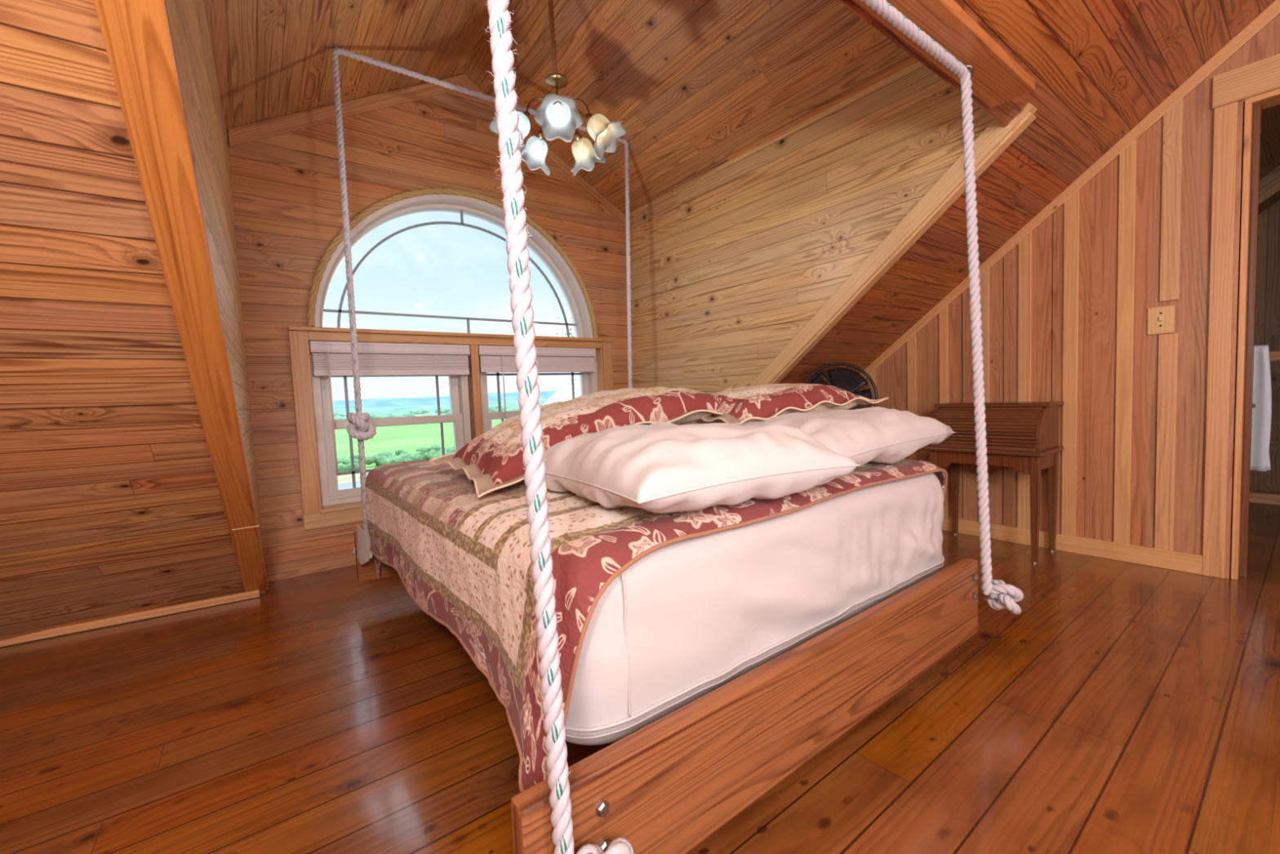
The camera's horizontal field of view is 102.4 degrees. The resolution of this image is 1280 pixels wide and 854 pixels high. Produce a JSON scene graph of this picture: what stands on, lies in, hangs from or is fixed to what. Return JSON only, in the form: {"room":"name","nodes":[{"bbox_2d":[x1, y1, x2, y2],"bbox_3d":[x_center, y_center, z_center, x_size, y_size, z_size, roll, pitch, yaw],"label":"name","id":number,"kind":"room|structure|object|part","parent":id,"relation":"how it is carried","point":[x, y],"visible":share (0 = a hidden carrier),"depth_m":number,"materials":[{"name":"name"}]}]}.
{"room":"attic bedroom","nodes":[
{"label":"attic bedroom","id":0,"kind":"room"},
{"bbox_2d":[0,0,244,640],"bbox_3d":[-1.529,-0.710,0.285,4.400,3.387,4.329,-5,4,-37],"label":"wall","id":1,"kind":"structure","parent":0,"point":[111,504],"depth_m":1.32,"materials":[{"name":"brown wood"}]},
{"bbox_2d":[165,0,265,593],"bbox_3d":[-1.217,-0.284,1.454,0.060,2.410,3.400,-5,4,-35],"label":"wall","id":2,"kind":"structure","parent":0,"point":[206,127],"depth_m":1.63,"materials":[{"name":"brown wood"}]},
{"bbox_2d":[0,589,260,647],"bbox_3d":[-2.966,0.901,1.856,2.580,0.036,0.025,-4,4,-32],"label":"baseboard","id":3,"kind":"structure","parent":2,"relation":"attached to","point":[184,606],"depth_m":2.29,"materials":[{"name":"brown wood"}]},
{"bbox_2d":[93,0,268,591],"bbox_3d":[-1.092,-0.305,1.265,0.092,2.326,2.993,-5,4,-35],"label":"trim","id":4,"kind":"structure","parent":2,"relation":"attached to","point":[137,37],"depth_m":1.10,"materials":[{"name":"brown wood"}]},
{"bbox_2d":[231,524,259,530],"bbox_3d":[-1.587,0.406,2.072,0.088,0.009,0.009,-5,4,-37],"label":"trim","id":5,"kind":"structure","parent":2,"relation":"attached to","point":[257,526],"depth_m":2.07,"materials":[{"name":"brown wood"}]},
{"bbox_2d":[203,0,510,130],"bbox_3d":[-0.518,-1.839,1.407,1.337,0.780,4.243,-5,4,-37],"label":"ceiling","id":6,"kind":"structure","parent":0,"point":[273,58],"depth_m":2.40,"materials":[{"name":"brown wood"}]},
{"bbox_2d":[226,87,628,582],"bbox_3d":[-1.136,-0.755,3.456,2.674,3.100,0.200,-5,4,-37],"label":"wall","id":7,"kind":"structure","parent":0,"point":[286,187],"depth_m":2.86,"materials":[{"name":"brown wood"}]},
{"bbox_2d":[288,330,322,515],"bbox_3d":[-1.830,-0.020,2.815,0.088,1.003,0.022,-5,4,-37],"label":"trim","id":8,"kind":"structure","parent":7,"relation":"attached to","point":[298,340],"depth_m":2.81,"materials":[{"name":"brown wood"}]},
{"bbox_2d":[302,506,363,529],"bbox_3d":[-1.013,0.453,3.445,2.081,0.083,0.022,-5,4,-37],"label":"trim","id":9,"kind":"structure","parent":7,"relation":"attached to","point":[319,520],"depth_m":2.89,"materials":[{"name":"brown wood"}]},
{"bbox_2d":[319,501,362,513],"bbox_3d":[-1.045,0.401,3.481,1.930,0.018,0.144,-5,4,-37],"label":"trim","id":10,"kind":"structure","parent":7,"relation":"attached to","point":[353,504],"depth_m":2.93,"materials":[{"name":"brown wood"}]},
{"bbox_2d":[227,74,467,146],"bbox_3d":[-1.588,-1.835,2.943,1.243,0.759,0.020,-5,4,-37],"label":"trim","id":11,"kind":"structure","parent":7,"relation":"attached to","point":[240,135],"depth_m":2.85,"materials":[{"name":"brown wood"}]},
{"bbox_2d":[310,352,471,506],"bbox_3d":[-1.524,-0.044,3.222,0.886,0.938,0.120,-5,4,-37],"label":"window","id":12,"kind":"structure","parent":7,"relation":"in","point":[460,415],"depth_m":3.05,"materials":[{"name":"beige plastic"}]},
{"bbox_3d":[-1.542,-0.239,3.225,0.796,0.462,0.040,-5,4,-37],"label":"sash","id":13,"kind":"part","parent":12,"relation":"part of","materials":[{"name":"beige plastic"}]},
{"bbox_2d":[308,341,470,475],"bbox_3d":[-1.460,-0.127,3.131,0.883,0.754,0.078,-5,4,-37],"label":"window blind","id":14,"kind":"object","parent":12,"relation":"attached to","point":[327,364],"visible":0.98,"depth_m":3.06,"materials":[{"name":"white"}]},
{"bbox_3d":[-1.474,-0.328,3.126,0.864,0.030,0.052,-5,4,-37],"label":"rail","id":15,"kind":"part","parent":14,"relation":"part of","materials":[{"name":"white"}]},
{"bbox_3d":[-1.502,0.167,3.217,0.796,0.464,0.040,-5,4,-37],"label":"sash","id":16,"kind":"part","parent":12,"relation":"part of","materials":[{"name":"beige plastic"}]},
{"bbox_2d":[288,325,613,349],"bbox_3d":[-1.077,-0.565,3.414,1.907,0.050,0.086,-5,4,-37],"label":"trim","id":17,"kind":"structure","parent":7,"relation":"attached to","point":[313,335],"depth_m":3.22,"materials":[{"name":"brown wood"}]},
{"bbox_2d":[306,187,598,337],"bbox_3d":[-1.086,-1.063,3.339,1.871,0.912,0.038,-5,4,-37],"label":"trim","id":18,"kind":"structure","parent":7,"relation":"attached to","point":[338,239],"depth_m":3.09,"materials":[{"name":"wood"}]},
{"bbox_2d":[314,194,593,337],"bbox_3d":[-1.148,-1.043,3.424,1.805,0.890,0.182,-5,4,-37],"label":"window","id":19,"kind":"structure","parent":7,"relation":"in","point":[568,284],"depth_m":3.40,"materials":[{"name":"beige plastic"}]},
{"bbox_2d":[468,344,483,439],"bbox_3d":[-1.099,-0.069,3.440,0.050,0.941,0.122,-5,4,-37],"label":"trim","id":20,"kind":"structure","parent":7,"relation":"attached to","point":[474,357],"depth_m":3.38,"materials":[{"name":"brown wood"}]},
{"bbox_2d":[478,355,597,432],"bbox_3d":[-0.743,-0.110,3.809,0.959,0.936,0.120,-5,4,-37],"label":"window","id":21,"kind":"structure","parent":7,"relation":"in","point":[588,380],"depth_m":3.63,"materials":[{"name":"beige plastic"}]},
{"bbox_3d":[-0.721,0.100,3.804,0.869,0.464,0.040,-5,4,-37],"label":"sash","id":22,"kind":"part","parent":21,"relation":"part of","materials":[{"name":"beige plastic"}]},
{"bbox_3d":[-0.762,-0.306,3.811,0.869,0.462,0.040,-5,4,-37],"label":"sash","id":23,"kind":"part","parent":21,"relation":"part of","materials":[{"name":"beige plastic"}]},
{"bbox_2d":[478,345,595,419],"bbox_3d":[-0.700,-0.193,3.702,0.906,0.754,0.078,-5,4,-37],"label":"window blind","id":24,"kind":"object","parent":21,"relation":"attached to","point":[501,363],"visible":0.87,"depth_m":3.68,"materials":[{"name":"white fabric"}]},
{"bbox_3d":[-0.714,-0.408,3.696,0.887,0.030,0.052,-5,4,-37],"label":"rail","id":25,"kind":"part","parent":24,"relation":"part of","materials":[{"name":"white plastic"}]},
{"bbox_2d":[466,76,626,223],"bbox_3d":[-0.620,-1.927,3.673,1.230,0.727,0.020,-5,4,-37],"label":"trim","id":26,"kind":"structure","parent":7,"relation":"attached to","point":[551,155],"depth_m":3.77,"materials":[{"name":"brown wood"}]},
{"bbox_2d":[595,348,603,391],"bbox_3d":[-0.311,-0.140,4.037,0.010,0.935,0.115,-5,4,-37],"label":"trim","id":27,"kind":"structure","parent":7,"relation":"attached to","point":[598,352],"depth_m":4.00,"materials":[{"name":"brown wood"}]},
{"bbox_2d":[601,341,613,391],"bbox_3d":[-0.240,-0.158,4.010,0.086,1.003,0.022,-5,4,-37],"label":"trim","id":28,"kind":"structure","parent":7,"relation":"attached to","point":[606,349],"depth_m":3.98,"materials":[{"name":"brown wood"}]},
{"bbox_2d":[0,488,1279,853],"bbox_3d":[1.798,0.891,0.129,9.500,0.120,9.200,-5,4,-37],"label":"floor","id":29,"kind":"structure","parent":0,"point":[1126,707],"depth_m":1.39,"materials":[{"name":"brown wood"}]},
{"bbox_2d":[804,362,877,409],"bbox_3d":[1.205,0.148,3.057,0.363,1.056,0.389,-5,4,-37],"label":"pedestal fan","id":30,"kind":"object","parent":29,"relation":"on","point":[846,380],"visible":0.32,"depth_m":2.96,"materials":[{"name":"black metal"}]},
{"bbox_3d":[1.067,-0.216,3.034,0.174,0.216,0.038,0,4,32],"label":"blade","id":31,"kind":"part","parent":30,"relation":"part of","materials":[{"name":"black plastic"}]},
{"bbox_3d":[1.191,-0.258,2.963,0.218,0.167,0.046,0,4,32],"label":"blade","id":32,"kind":"part","parent":30,"relation":"part of","materials":[{"name":"black plastic"}]},
{"bbox_3d":[1.236,-0.111,2.953,0.171,0.209,0.059,-1,4,23],"label":"blade","id":33,"kind":"part","parent":30,"relation":"part of","materials":[{"name":"black plastic"}]},
{"bbox_2d":[923,401,1064,564],"bbox_3d":[1.909,0.268,2.802,0.352,0.792,0.551,-5,4,-37],"label":"desk","id":34,"kind":"object","parent":29,"relation":"on","point":[1022,436],"visible":0.73,"depth_m":2.66,"materials":[{"name":"brown wood"}]},
{"bbox_3d":[1.668,0.394,2.920,0.036,0.530,0.036,-5,4,-37],"label":"leg","id":35,"kind":"part","parent":34,"relation":"part of","materials":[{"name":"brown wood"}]},
{"bbox_3d":[1.760,-0.008,2.989,0.298,0.215,0.016,-5,4,-37],"label":"panel","id":36,"kind":"part","parent":34,"relation":"part of","materials":[{"name":"brown wood"}]},
{"bbox_3d":[1.887,0.375,3.084,0.036,0.530,0.036,-5,4,-37],"label":"leg","id":37,"kind":"part","parent":34,"relation":"part of","materials":[{"name":"brown wood"}]},
{"bbox_3d":[1.952,0.405,2.543,0.036,0.530,0.036,-5,4,-37],"label":"leg","id":38,"kind":"part","parent":34,"relation":"part of","materials":[{"name":"brown wood"}]},
{"bbox_3d":[2.056,0.004,2.598,0.298,0.215,0.016,-5,4,-37],"label":"panel","id":39,"kind":"part","parent":34,"relation":"part of","materials":[{"name":"brown wood"}]},
{"bbox_3d":[2.170,0.386,2.708,0.036,0.530,0.036,-5,4,-37],"label":"leg","id":40,"kind":"part","parent":34,"relation":"part of","materials":[{"name":"brown wood"}]},
{"bbox_2d":[1248,351,1279,505],"bbox_3d":[3.381,0.110,2.521,0.240,1.020,0.690,-5,4,-37],"label":"towel rack","id":41,"kind":"object","parent":29,"relation":"on","point":[1263,498],"visible":0.02,"depth_m":2.67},
{"bbox_2d":[1250,344,1271,471],"bbox_3d":[3.227,-0.100,2.702,0.088,0.654,0.117,-5,4,-37],"label":"hanging towel","id":42,"kind":"object","parent":41,"relation":"hanging from","point":[1262,389],"visible":0.64,"depth_m":2.66,"materials":[{"name":"white fabric"}]},
{"bbox_2d":[463,0,918,214],"bbox_3d":[0.518,-1.950,2.185,1.264,0.738,4.243,-5,4,-37],"label":"ceiling","id":43,"kind":"structure","parent":0,"point":[695,86],"depth_m":2.72,"materials":[{"name":"brown wood"}]},
{"bbox_2d":[330,43,632,555],"bbox_3d":[-0.696,-0.608,2.858,1.745,2.391,0.136,-5,4,-38],"label":"rope","id":44,"kind":"object","parent":43,"relation":"hanging from","point":[361,427],"visible":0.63,"depth_m":2.39,"materials":[{"name":"white fabric"}]},
{"bbox_2d":[354,528,977,853],"bbox_3d":[-0.089,0.566,2.023,1.694,0.237,2.030,-5,4,-37],"label":"frame","id":45,"kind":"object","parent":44,"relation":"hanging from","point":[667,785],"visible":0.56,"depth_m":1.00,"materials":[{"name":"brown wood"}]},
{"bbox_3d":[-0.653,0.539,2.837,1.615,0.235,0.040,-5,4,-37],"label":"foot rail","id":46,"kind":"part","parent":45,"relation":"part of","materials":[{"name":"brown wood"}]},
{"bbox_2d":[356,472,944,745],"bbox_3d":[-0.111,0.364,2.039,1.544,0.437,1.938,-5,4,-37],"label":"mattress","id":47,"kind":"object","parent":45,"relation":"on","point":[691,617],"visible":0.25,"depth_m":1.10,"materials":[{"name":"white fabric"}]},
{"bbox_2d":[364,458,947,791],"bbox_3d":[-0.102,0.388,2.032,1.585,0.562,1.901,-5,4,-37],"label":"quilt","id":48,"kind":"object","parent":47,"relation":"on","point":[463,557],"visible":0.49,"depth_m":1.13,"materials":[{"name":"fabric"}]},
{"bbox_2d":[428,386,723,497],"bbox_3d":[-0.145,0.002,1.838,1.052,0.280,0.564,-5,4,-33],"label":"quilted sham","id":49,"kind":"object","parent":48,"relation":"on","point":[493,460],"visible":0.8,"depth_m":1.65,"materials":[{"name":"red fabric"}]},
{"bbox_2d":[522,421,861,513],"bbox_3d":[0.101,0.084,1.313,0.623,0.184,0.603,-4,4,-32],"label":"bed pillow","id":50,"kind":"object","parent":48,"relation":"on","point":[660,467],"visible":1,"depth_m":1.09,"materials":[{"name":"white fabric"}]},
{"bbox_2d":[732,406,956,466],"bbox_3d":[0.625,0.036,1.725,0.820,0.186,0.530,-5,4,-37],"label":"bed pillow","id":51,"kind":"object","parent":48,"relation":"on","point":[878,434],"visible":0.59,"depth_m":1.54,"materials":[{"name":"white fabric"}]},
{"bbox_2d":[694,383,888,424],"bbox_3d":[0.513,-0.094,2.026,0.767,0.153,0.505,-4,4,-31],"label":"quilted sham","id":52,"kind":"object","parent":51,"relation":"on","point":[740,405],"visible":0.74,"depth_m":1.85,"materials":[{"name":"red fabric"}]},
{"bbox_3d":[0.450,0.594,1.197,1.559,0.237,0.040,-5,4,-37],"label":"rail","id":53,"kind":"part","parent":45,"relation":"part of","materials":[{"name":"brown wood"}]},
{"bbox_2d":[488,0,626,175],"bbox_3d":[-0.407,-1.741,2.410,0.626,0.962,0.621,-5,4,-37],"label":"chandelier","id":54,"kind":"object","parent":43,"relation":"hanging from","point":[557,116],"visible":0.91,"depth_m":2.38,"materials":[{"name":"frosted glass"},{"name":"antique brass"}]},
{"bbox_3d":[-0.597,-1.336,2.325,0.173,0.179,0.182,-1,4,24],"label":"lamp shade","id":55,"kind":"part","parent":54,"relation":"part of","materials":[{"name":"white glass"}]},
{"bbox_2d":[522,111,530,119],"bbox_3d":[-0.525,-1.421,2.357,0.045,0.047,0.038,-5,4,-37],"label":"socket","id":56,"kind":"object","parent":54,"relation":"attached to","point":[526,113],"depth_m":2.34,"materials":[{"name":"gold metal"}]},
{"bbox_3d":[-0.458,-1.466,2.387,0.146,0.116,0.008,-4,4,-26],"label":"arm","id":57,"kind":"part","parent":54,"relation":"part of","materials":[{"name":"gold metal"}]},
{"bbox_3d":[-0.547,-1.355,2.604,0.182,0.179,0.173,-2,3,6],"label":"lamp shade","id":58,"kind":"part","parent":54,"relation":"part of","materials":[{"name":"white glass"}]},
{"bbox_2d":[536,130,543,139],"bbox_3d":[-0.492,-1.434,2.537,0.038,0.047,0.045,-5,4,-37],"label":"socket","id":59,"kind":"object","parent":54,"relation":"attached to","point":[540,135],"depth_m":2.52,"materials":[{"name":"gold metal"}]},
{"bbox_3d":[-0.413,-1.927,2.387,0.037,0.588,0.026,-5,4,-37],"label":"rope cord","id":60,"kind":"part","parent":54,"relation":"part of","materials":[{"name":"brown wood"}]},
{"bbox_3d":[-0.391,-1.624,2.413,0.110,0.027,0.110,-5,4,-37],"label":"canopy plate","id":61,"kind":"part","parent":54,"relation":"part of","materials":[{"name":"gold metal"}]},
{"bbox_3d":[-0.386,-1.491,2.421,0.060,0.257,0.060,-5,4,-37],"label":"stem","id":62,"kind":"part","parent":54,"relation":"part of","materials":[{"name":"gold metal"}]},
{"bbox_2d":[553,101,562,106],"bbox_3d":[-0.362,-1.423,2.268,0.041,0.047,0.044,-5,4,-37],"label":"socket","id":63,"kind":"object","parent":54,"relation":"attached to","point":[555,103],"depth_m":2.25,"materials":[{"name":"gold metal"}]},
{"bbox_3d":[-0.357,-1.376,2.233,0.053,0.078,0.066,-5,4,-37],"label":"bulb","id":64,"kind":"part","parent":54,"relation":"part of","materials":[{"name":"white glass"}]},
{"bbox_3d":[-0.347,-1.338,2.190,0.182,0.179,0.173,1,5,42],"label":"lamp shade","id":65,"kind":"part","parent":54,"relation":"part of","materials":[{"name":"white glass"}]},
{"bbox_2d":[573,131,582,140],"bbox_3d":[-0.309,-1.443,2.563,0.044,0.047,0.040,-5,4,-37],"label":"socket","id":66,"kind":"object","parent":54,"relation":"attached to","point":[577,135],"depth_m":2.55,"materials":[{"name":"gold metal"}]},
{"bbox_3d":[-0.305,-1.473,2.408,0.146,0.116,0.008,-2,4,10],"label":"arm","id":67,"kind":"part","parent":54,"relation":"part of","materials":[{"name":"gold metal"}]},
{"bbox_3d":[-0.266,-1.369,2.641,0.173,0.179,0.182,-3,4,-12],"label":"lamp shade","id":68,"kind":"part","parent":54,"relation":"part of","materials":[{"name":"white glass"}]},
{"bbox_2d":[586,112,592,121],"bbox_3d":[-0.228,-1.436,2.396,0.042,0.048,0.042,-5,4,-37],"label":"socket","id":69,"kind":"object","parent":54,"relation":"attached to","point":[588,116],"depth_m":2.38,"materials":[{"name":"gold metal"}]},
{"bbox_3d":[-0.142,-1.358,2.387,0.179,0.179,0.178,-5,4,-37],"label":"lamp shade","id":70,"kind":"part","parent":54,"relation":"part of","materials":[{"name":"white glass"}]},
{"bbox_2d":[483,0,1023,853],"bbox_3d":[0.486,-0.212,1.155,1.634,1.723,0.179,-5,4,-37],"label":"rope","id":71,"kind":"object","parent":43,"relation":"hanging from","point":[1002,595],"visible":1,"depth_m":0.71,"materials":[{"name":"white fabric"}]},
{"bbox_2d":[624,61,995,424],"bbox_3d":[0.828,-0.461,2.991,0.060,2.410,3.400,-5,4,-37],"label":"wall","id":72,"kind":"structure","parent":0,"point":[729,264],"depth_m":2.94,"materials":[{"name":"brown wood"}]},
{"bbox_2d":[749,102,1037,386],"bbox_3d":[0.793,-0.335,3.009,0.052,1.955,2.489,-5,4,-37],"label":"trim","id":73,"kind":"structure","parent":72,"relation":"attached to","point":[995,132],"depth_m":2.40,"materials":[{"name":"brown wood"}]},
{"bbox_2d":[777,0,1275,383],"bbox_3d":[1.099,-0.936,2.260,2.190,3.387,4.329,-5,4,-37],"label":"ceiling","id":74,"kind":"structure","parent":0,"point":[1098,68],"depth_m":2.15,"materials":[{"name":"brown wood"}]},
{"bbox_2d":[852,0,1035,107],"bbox_3d":[0.351,-1.090,1.095,2.422,0.034,0.133,-5,4,-37],"label":"trim","id":75,"kind":"structure","parent":74,"relation":"attached to","point":[997,79],"depth_m":1.53,"materials":[{"name":"brown wood"}]},
{"bbox_2d":[857,13,1279,577],"bbox_3d":[3.310,-0.916,1.247,0.120,3.327,8.650,-5,4,-37],"label":"wall","id":76,"kind":"structure","parent":0,"point":[1099,198],"depth_m":2.52,"materials":[{"name":"brown wood"}]},
{"bbox_2d":[866,369,875,406],"bbox_3d":[1.593,0.056,3.530,0.016,0.993,0.055,-5,4,-37],"label":"trim","id":77,"kind":"structure","parent":76,"relation":"attached to","point":[873,375],"depth_m":3.49,"materials":[{"name":"brown wood"}]},
{"bbox_2d":[906,333,917,460],"bbox_3d":[1.751,-0.042,3.309,0.016,1.201,0.055,-5,4,-37],"label":"trim","id":78,"kind":"structure","parent":76,"relation":"attached to","point":[912,342],"depth_m":3.29,"materials":[{"name":"brown wood"}]},
{"bbox_2d":[938,305,949,516],"bbox_3d":[1.862,-0.110,3.152,0.016,1.347,0.050,-5,4,-37],"label":"trim","id":79,"kind":"structure","parent":76,"relation":"attached to","point":[944,314],"depth_m":3.13,"materials":[{"name":"brown wood"}]},
{"bbox_2d":[961,293,963,518],"bbox_3d":[1.928,-0.132,3.078,0.005,1.374,0.003,-5,4,-37],"label":"trim","id":80,"kind":"structure","parent":76,"relation":"attached to","point":[962,294],"depth_m":3.06,"materials":[{"name":"brown wood"}]},
{"bbox_2d":[978,269,990,522],"bbox_3d":[1.988,-0.189,2.975,0.016,1.516,0.055,-5,4,-37],"label":"trim","id":81,"kind":"structure","parent":76,"relation":"attached to","point":[984,284],"depth_m":2.94,"materials":[{"name":"brown wood"}]},
{"bbox_2d":[1002,257,1004,524],"bbox_3d":[2.051,-0.208,2.906,0.005,1.537,0.003,-5,4,-37],"label":"trim","id":82,"kind":"structure","parent":76,"relation":"attached to","point":[1003,257],"depth_m":2.89,"materials":[{"name":"brown wood"}]},
{"bbox_2d":[1017,231,1032,528],"bbox_3d":[2.103,-0.261,2.814,0.016,1.669,0.060,-5,4,-37],"label":"trim","id":83,"kind":"structure","parent":76,"relation":"attached to","point":[1025,245],"depth_m":2.80,"materials":[{"name":"brown wood"}]},
{"bbox_2d":[1051,213,1053,401],"bbox_3d":[2.180,-0.288,2.725,0.005,1.708,0.003,-5,4,-37],"label":"trim","id":84,"kind":"structure","parent":76,"relation":"attached to","point":[1052,214],"depth_m":2.70,"materials":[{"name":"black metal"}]},
{"bbox_2d":[860,0,1279,377],"bbox_3d":[2.028,-0.995,2.827,0.017,3.098,3.978,-5,4,-37],"label":"trim","id":85,"kind":"structure","parent":76,"relation":"attached to","point":[1272,11],"depth_m":2.49,"materials":[{"name":"brown wood"}]},
{"bbox_2d":[1061,189,1079,536],"bbox_3d":[2.218,-0.333,2.653,0.016,1.822,0.061,-5,4,-37],"label":"trim","id":86,"kind":"structure","parent":76,"relation":"attached to","point":[1072,206],"depth_m":2.65,"materials":[{"name":"brown wood"}]},
{"bbox_2d":[942,516,1202,574],"bbox_3d":[1.698,0.590,3.448,0.020,0.088,2.808,-5,4,-37],"label":"baseboard","id":87,"kind":"structure","parent":76,"relation":"attached to","point":[1189,562],"depth_m":2.61,"materials":[{"name":"brown wood"}]},
{"bbox_2d":[1113,138,1137,544],"bbox_3d":[2.339,-0.407,2.483,0.016,1.982,0.060,-5,4,-37],"label":"wall batten","id":88,"kind":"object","parent":76,"relation":"attached to","point":[1128,157],"depth_m":2.48,"materials":[{"name":"brown wood"}]},
{"bbox_2d":[1146,305,1174,334],"bbox_3d":[2.403,-0.493,2.376,0.029,0.124,0.088,-5,4,-37],"label":"light switch","id":89,"kind":"object","parent":76,"relation":"attached to","point":[1161,320],"visible":1,"depth_m":2.37,"materials":[{"name":"brown wood"}]},
{"bbox_2d":[1154,333,1178,551],"bbox_3d":[2.448,0.078,2.395,0.016,1.015,0.063,-5,4,-37],"label":"trim","id":90,"kind":"structure","parent":76,"relation":"attached to","point":[1167,371],"depth_m":2.39,"materials":[{"name":"brown wood"}]},
{"bbox_2d":[1159,97,1183,302],"bbox_3d":[2.402,-1.042,2.327,0.016,0.932,0.063,-5,4,-37],"label":"trim","id":91,"kind":"structure","parent":76,"relation":"attached to","point":[1173,119],"depth_m":2.32,"materials":[{"name":"brown wood"}]},
{"bbox_2d":[1202,101,1238,578],"bbox_3d":[2.523,-0.346,2.241,0.022,2.034,0.067,-5,4,-37],"label":"trim","id":92,"kind":"structure","parent":76,"relation":"attached to","point":[1225,117],"depth_m":2.23,"materials":[{"name":"brown wood"}]},
{"bbox_2d":[1231,97,1253,579],"bbox_3d":[2.615,-0.352,2.235,0.131,2.040,0.020,-5,4,-37],"label":"trim","id":93,"kind":"structure","parent":76,"relation":"attached to","point":[1248,109],"depth_m":2.19,"materials":[{"name":"brown wood"}]},
{"bbox_2d":[1212,53,1279,109],"bbox_3d":[2.743,-1.418,1.824,0.024,0.132,0.958,-5,4,-37],"label":"trim","id":94,"kind":"structure","parent":76,"relation":"attached to","point":[1261,77],"depth_m":2.12,"materials":[{"name":"brown wood"}]},
{"bbox_2d":[1239,104,1262,577],"bbox_3d":[2.631,-0.340,2.220,0.025,2.015,0.022,-5,4,-37],"label":"trim","id":95,"kind":"structure","parent":76,"relation":"attached to","point":[1256,125],"depth_m":2.21,"materials":[{"name":"brown wood"}]},
{"bbox_2d":[1251,88,1279,109],"bbox_3d":[2.810,-1.349,1.861,0.131,0.027,0.772,-5,4,-37],"label":"trim","id":96,"kind":"structure","parent":76,"relation":"attached to","point":[1270,99],"depth_m":2.12,"materials":[{"name":"brown wood"}]},
{"bbox_2d":[1249,200,1279,491],"bbox_3d":[4.778,-1.140,3.756,0.080,3.350,6.300,-5,4,-37],"label":"wall","id":97,"kind":"structure","parent":0,"point":[1267,318],"depth_m":3.84,"materials":[{"name":"brown wood"}]},
{"bbox_2d":[1257,104,1279,214],"bbox_3d":[3.361,-1.203,3.490,2.690,3.646,4.673,-5,4,-37],"label":"ceiling","id":98,"kind":"structure","parent":0,"point":[1269,160],"depth_m":2.87,"materials":[{"name":"brown wood"}]},
{"bbox_2d":[1258,165,1279,205],"bbox_3d":[3.636,-1.095,3.712,0.050,2.262,2.871,-5,4,-37],"label":"trim","id":99,"kind":"structure","parent":98,"relation":"attached to","point":[1269,184],"depth_m":3.22,"materials":[{"name":"brown wood"}]},
{"label":"outside","id":100,"kind":"structure","parent":0,"visible":0},
{"bbox_2d":[334,418,505,469],"bbox_3d":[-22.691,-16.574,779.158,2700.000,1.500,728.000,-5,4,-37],"label":"field","id":101,"kind":"structure","parent":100,"point":[410,437],"depth_m":458.08,"materials":[{"name":"green plant"}]},
{"bbox_2d":[337,444,454,472],"bbox_3d":[-94.806,13.749,302.725,332.130,10.318,53.719,-5,4,-37],"label":"bushes","id":102,"kind":"object","parent":101,"relation":"on","point":[344,464],"visible":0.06,"depth_m":263.60,"materials":[{"name":"green plant"}]},
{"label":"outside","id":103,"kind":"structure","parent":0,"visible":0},
{"bbox_2d":[333,398,548,414],"bbox_3d":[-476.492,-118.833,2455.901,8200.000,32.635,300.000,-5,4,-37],"label":"hills","id":104,"kind":"structure","parent":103,"point":[514,403],"depth_m":2075.38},
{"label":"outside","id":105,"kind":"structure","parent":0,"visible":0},
{"bbox_2d":[337,481,360,488],"bbox_3d":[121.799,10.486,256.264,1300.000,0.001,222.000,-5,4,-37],"label":"river","id":106,"kind":"structure","parent":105,"point":[348,485],"depth_m":205.34,"materials":[{"name":"grey liquid"}]},
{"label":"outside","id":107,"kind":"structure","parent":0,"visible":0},
{"bbox_2d":[337,471,368,484],"bbox_3d":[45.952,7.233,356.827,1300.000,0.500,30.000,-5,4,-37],"label":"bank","id":108,"kind":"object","parent":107,"point":[345,478],"depth_m":223.74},
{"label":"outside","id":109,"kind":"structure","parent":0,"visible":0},
{"bbox_2d":[554,295,574,337],"bbox_3d":[-1.292,1.371,12.481,2.777,9.688,5.145,-2,4,12],"label":"tree","id":110,"kind":"object","parent":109,"point":[554,295],"visible":0.02,"depth_m":12.46,"materials":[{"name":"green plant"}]},
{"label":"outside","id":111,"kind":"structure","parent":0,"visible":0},
{"bbox_2d":[371,410,445,416],"bbox_3d":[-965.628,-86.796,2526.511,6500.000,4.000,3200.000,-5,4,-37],"label":"field","id":112,"kind":"structure","parent":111,"point":[430,413],"depth_m":1514.49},
{"bbox_2d":[333,403,543,419],"bbox_3d":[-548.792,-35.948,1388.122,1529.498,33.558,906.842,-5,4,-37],"label":"woods","id":113,"kind":"object","parent":112,"relation":"on","point":[337,415],"visible":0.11,"depth_m":1262.94,"materials":[{"name":"green plant"}]},
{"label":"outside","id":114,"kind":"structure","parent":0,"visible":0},
{"bbox_2d":[332,391,556,408],"bbox_3d":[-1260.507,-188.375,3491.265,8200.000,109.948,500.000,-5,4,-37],"label":"hills","id":115,"kind":"structure","parent":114,"point":[386,402],"depth_m":3281.41,"materials":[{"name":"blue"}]},
{"bbox_3d":[0.419,3.292,10.249,6.300,5.980,0.200,-5,4,-37],"label":"wall","id":116,"kind":"structure","parent":0,"visible":0},
{"bbox_2d":[542,372,581,405],"bbox_3d":[-2.034,-0.919,12.946,6.600,2.494,7.840,-5,4,-37],"label":"roof","id":117,"kind":"structure","parent":116,"relation":"on","point":[564,393],"depth_m":10.38,"materials":[{"name":"grey"}]}
]}

